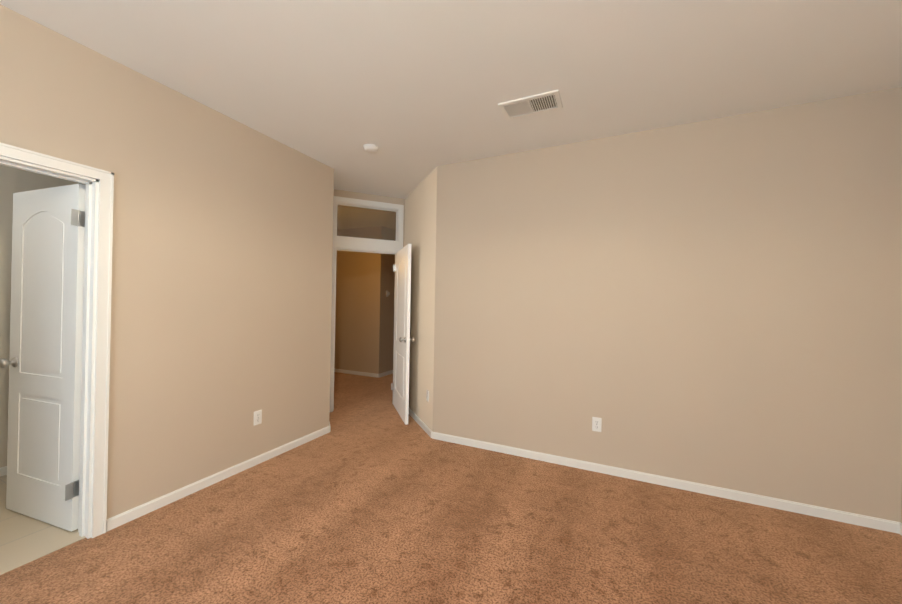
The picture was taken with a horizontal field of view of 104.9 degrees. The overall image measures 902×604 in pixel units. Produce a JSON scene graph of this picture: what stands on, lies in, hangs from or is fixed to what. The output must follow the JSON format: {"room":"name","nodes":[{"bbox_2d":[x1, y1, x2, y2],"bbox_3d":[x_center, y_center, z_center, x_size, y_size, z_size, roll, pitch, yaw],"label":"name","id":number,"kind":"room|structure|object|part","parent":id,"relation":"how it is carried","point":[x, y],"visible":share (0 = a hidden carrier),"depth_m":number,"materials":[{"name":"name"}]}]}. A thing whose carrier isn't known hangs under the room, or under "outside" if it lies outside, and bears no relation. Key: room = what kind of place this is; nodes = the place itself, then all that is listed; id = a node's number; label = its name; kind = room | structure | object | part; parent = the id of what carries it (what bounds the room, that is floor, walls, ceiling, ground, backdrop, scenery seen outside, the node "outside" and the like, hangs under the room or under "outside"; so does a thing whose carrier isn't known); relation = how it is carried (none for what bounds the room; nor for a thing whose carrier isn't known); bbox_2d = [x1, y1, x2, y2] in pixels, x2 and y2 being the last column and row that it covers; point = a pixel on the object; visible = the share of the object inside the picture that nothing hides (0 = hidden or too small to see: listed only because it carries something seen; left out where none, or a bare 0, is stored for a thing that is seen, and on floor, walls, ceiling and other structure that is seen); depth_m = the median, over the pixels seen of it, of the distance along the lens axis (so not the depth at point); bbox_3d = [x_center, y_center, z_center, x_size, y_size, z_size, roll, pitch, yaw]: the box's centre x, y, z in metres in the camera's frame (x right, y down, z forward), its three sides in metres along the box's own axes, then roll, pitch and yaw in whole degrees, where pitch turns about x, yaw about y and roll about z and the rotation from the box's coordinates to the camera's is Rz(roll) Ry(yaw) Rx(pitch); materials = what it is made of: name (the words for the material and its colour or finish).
{"room":"empty bedroom","nodes":[
{"label":"empty bedroom","id":0,"kind":"room"},
{"bbox_2d":[0,475,85,574],"bbox_3d":[-3.192,1.310,2.129,2.195,0.004,2.620,1,0,25],"label":"floor","id":1,"kind":"structure","parent":0,"point":[24,539],"depth_m":1.94,"materials":[{"name":"beige tile"}]},
{"bbox_2d":[0,165,85,467],"bbox_3d":[-3.566,-0.064,2.320,0.120,2.740,2.860,1,0,25],"label":"wall","id":2,"kind":"structure","parent":0,"point":[13,180],"depth_m":2.62,"materials":[{"name":"paint"}]},
{"bbox_2d":[0,4,333,518],"bbox_3d":[-2.455,-0.050,1.151,0.120,2.740,5.480,1,0,25],"label":"wall","id":3,"kind":"structure","parent":0,"point":[221,290],"depth_m":2.38,"materials":[{"name":"beige paint"}]},
{"bbox_2d":[0,184,85,531],"bbox_3d":[-2.469,0.313,2.109,0.686,1.999,0.169,1,0,18],"label":"bathroom door","id":4,"kind":"structure","parent":3,"relation":"in","point":[44,362],"depth_m":2.08,"materials":[{"name":"white wood"}]},
{"bbox_3d":[-2.730,0.378,2.193,0.064,0.064,0.169,1,0,18],"label":"knob","id":5,"kind":"part","parent":4,"relation":"part of","materials":[{"name":"grey metal"}]},
{"bbox_2d":[0,142,113,538],"bbox_3d":[-2.220,0.285,1.667,0.160,2.082,0.824,1,0,25],"label":"door frame","id":6,"kind":"structure","parent":3,"relation":"attached to","point":[94,427],"depth_m":1.96,"materials":[{"name":"white wood"}]},
{"bbox_2d":[254,410,261,425],"bbox_3d":[-1.599,0.957,2.869,0.008,0.114,0.070,1,0,25],"label":"outlet","id":7,"kind":"object","parent":3,"relation":"attached to","point":[257,417],"visible":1,"depth_m":2.87,"materials":[{"name":"white plastic"}]},
{"bbox_2d":[334,226,394,373],"bbox_3d":[-0.930,-0.006,5.350,4.540,2.740,5.100,1,0,25],"label":"wall","id":8,"kind":"structure","parent":0,"point":[364,324],"depth_m":6.46,"materials":[{"name":"paint"}]},
{"bbox_2d":[0,368,901,534],"bbox_3d":[-0.767,1.323,2.698,6.870,0.066,9.500,1,0,25],"label":"baseboard","id":9,"kind":"structure","parent":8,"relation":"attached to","point":[113,522],"depth_m":2.57,"materials":[{"name":"white wood"}]},
{"bbox_2d":[334,189,404,246],"bbox_3d":[-1.100,-0.012,4.484,0.949,2.740,0.120,1,0,-23],"label":"wall","id":10,"kind":"structure","parent":0,"point":[363,196],"depth_m":4.45,"materials":[{"name":"beige paint"}]},
{"bbox_2d":[337,205,395,240],"bbox_3d":[-1.083,-1.017,4.489,0.772,0.412,0.006,1,0,-23],"label":"window","id":11,"kind":"structure","parent":10,"relation":"in","point":[365,211],"depth_m":4.48,"materials":[{"name":"clear glass"}]},
{"bbox_2d":[330,196,403,411],"bbox_3d":[-1.101,0.032,4.484,0.914,2.652,0.160,1,0,-23],"label":"door frame","id":12,"kind":"structure","parent":10,"relation":"attached to","point":[355,244],"depth_m":4.38,"materials":[{"name":"white wood"}]},
{"bbox_2d":[391,244,414,424],"bbox_3d":[-0.598,0.354,4.200,0.169,1.999,0.776,1,0,-19],"label":"hall door","id":13,"kind":"structure","parent":12,"relation":"attached to","point":[400,384],"depth_m":4.05,"materials":[{"name":"white wood"}]},
{"label":"knob","id":14,"kind":"part","parent":13,"relation":"part of","materials":[{"name":"silver metal"}]},
{"bbox_2d":[404,167,436,430],"bbox_3d":[-0.369,-0.001,4.132,0.120,2.740,1.340,1,0,-23],"label":"wall","id":15,"kind":"structure","parent":0,"point":[420,218],"depth_m":3.86,"materials":[{"name":"paint"}]},
{"bbox_2d":[426,390,428,401],"bbox_3d":[-0.246,0.984,3.633,0.008,0.114,0.070,1,0,-23],"label":"outlet","id":16,"kind":"object","parent":15,"relation":"attached to","point":[427,395],"visible":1,"depth_m":3.63,"materials":[{"name":"white plastic"}]},
{"bbox_2d":[0,372,901,603],"bbox_3d":[-0.769,1.416,2.698,7.110,0.120,9.740,1,0,25],"label":"floor carpet","id":17,"kind":"object","parent":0,"point":[370,497],"visible":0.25,"depth_m":1.98,"materials":[{"name":"brown carpet"}]},
{"bbox_2d":[0,0,901,229],"bbox_3d":[-0.720,-1.444,2.710,7.110,0.120,9.740,1,0,25],"label":"ceiling","id":18,"kind":"structure","parent":0,"point":[416,92],"depth_m":1.99,"materials":[{"name":"paint"}]},
{"bbox_2d":[363,144,377,153],"bbox_3d":[-0.714,-1.363,3.093,0.132,0.038,0.132,1,0,25],"label":"smoke detector","id":19,"kind":"object","parent":18,"relation":"attached to","point":[371,148],"visible":0.98,"depth_m":3.06,"materials":[{"name":"white plastic"}]},
{"bbox_2d":[498,90,562,120],"bbox_3d":[0.553,-1.357,2.403,0.400,0.013,0.220,1,0,25],"label":"ceiling vent","id":20,"kind":"object","parent":18,"relation":"in","point":[549,101],"visible":0.98,"depth_m":2.39,"materials":[{"name":"white metal"}]},
{"bbox_2d":[433,87,901,521],"bbox_3d":[1.331,0.022,2.862,3.240,2.740,0.120,1,0,25],"label":"wall","id":21,"kind":"structure","parent":0,"point":[717,302],"depth_m":2.57,"materials":[{"name":"beige paint"}]},
{"bbox_2d":[592,417,601,431],"bbox_3d":[1.196,1.005,2.842,0.070,0.114,0.008,1,0,25],"label":"outlet","id":22,"kind":"object","parent":21,"relation":"attached to","point":[596,423],"visible":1,"depth_m":2.84,"materials":[{"name":"white plastic"}]},
{"bbox_2d":[901,490,901,522],"bbox_3d":[1.623,0.013,-0.490,0.120,2.740,5.950,1,0,25],"label":"wall","id":23,"kind":"structure","parent":0,"point":[901,506],"depth_m":2.12,"materials":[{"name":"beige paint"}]}
]}

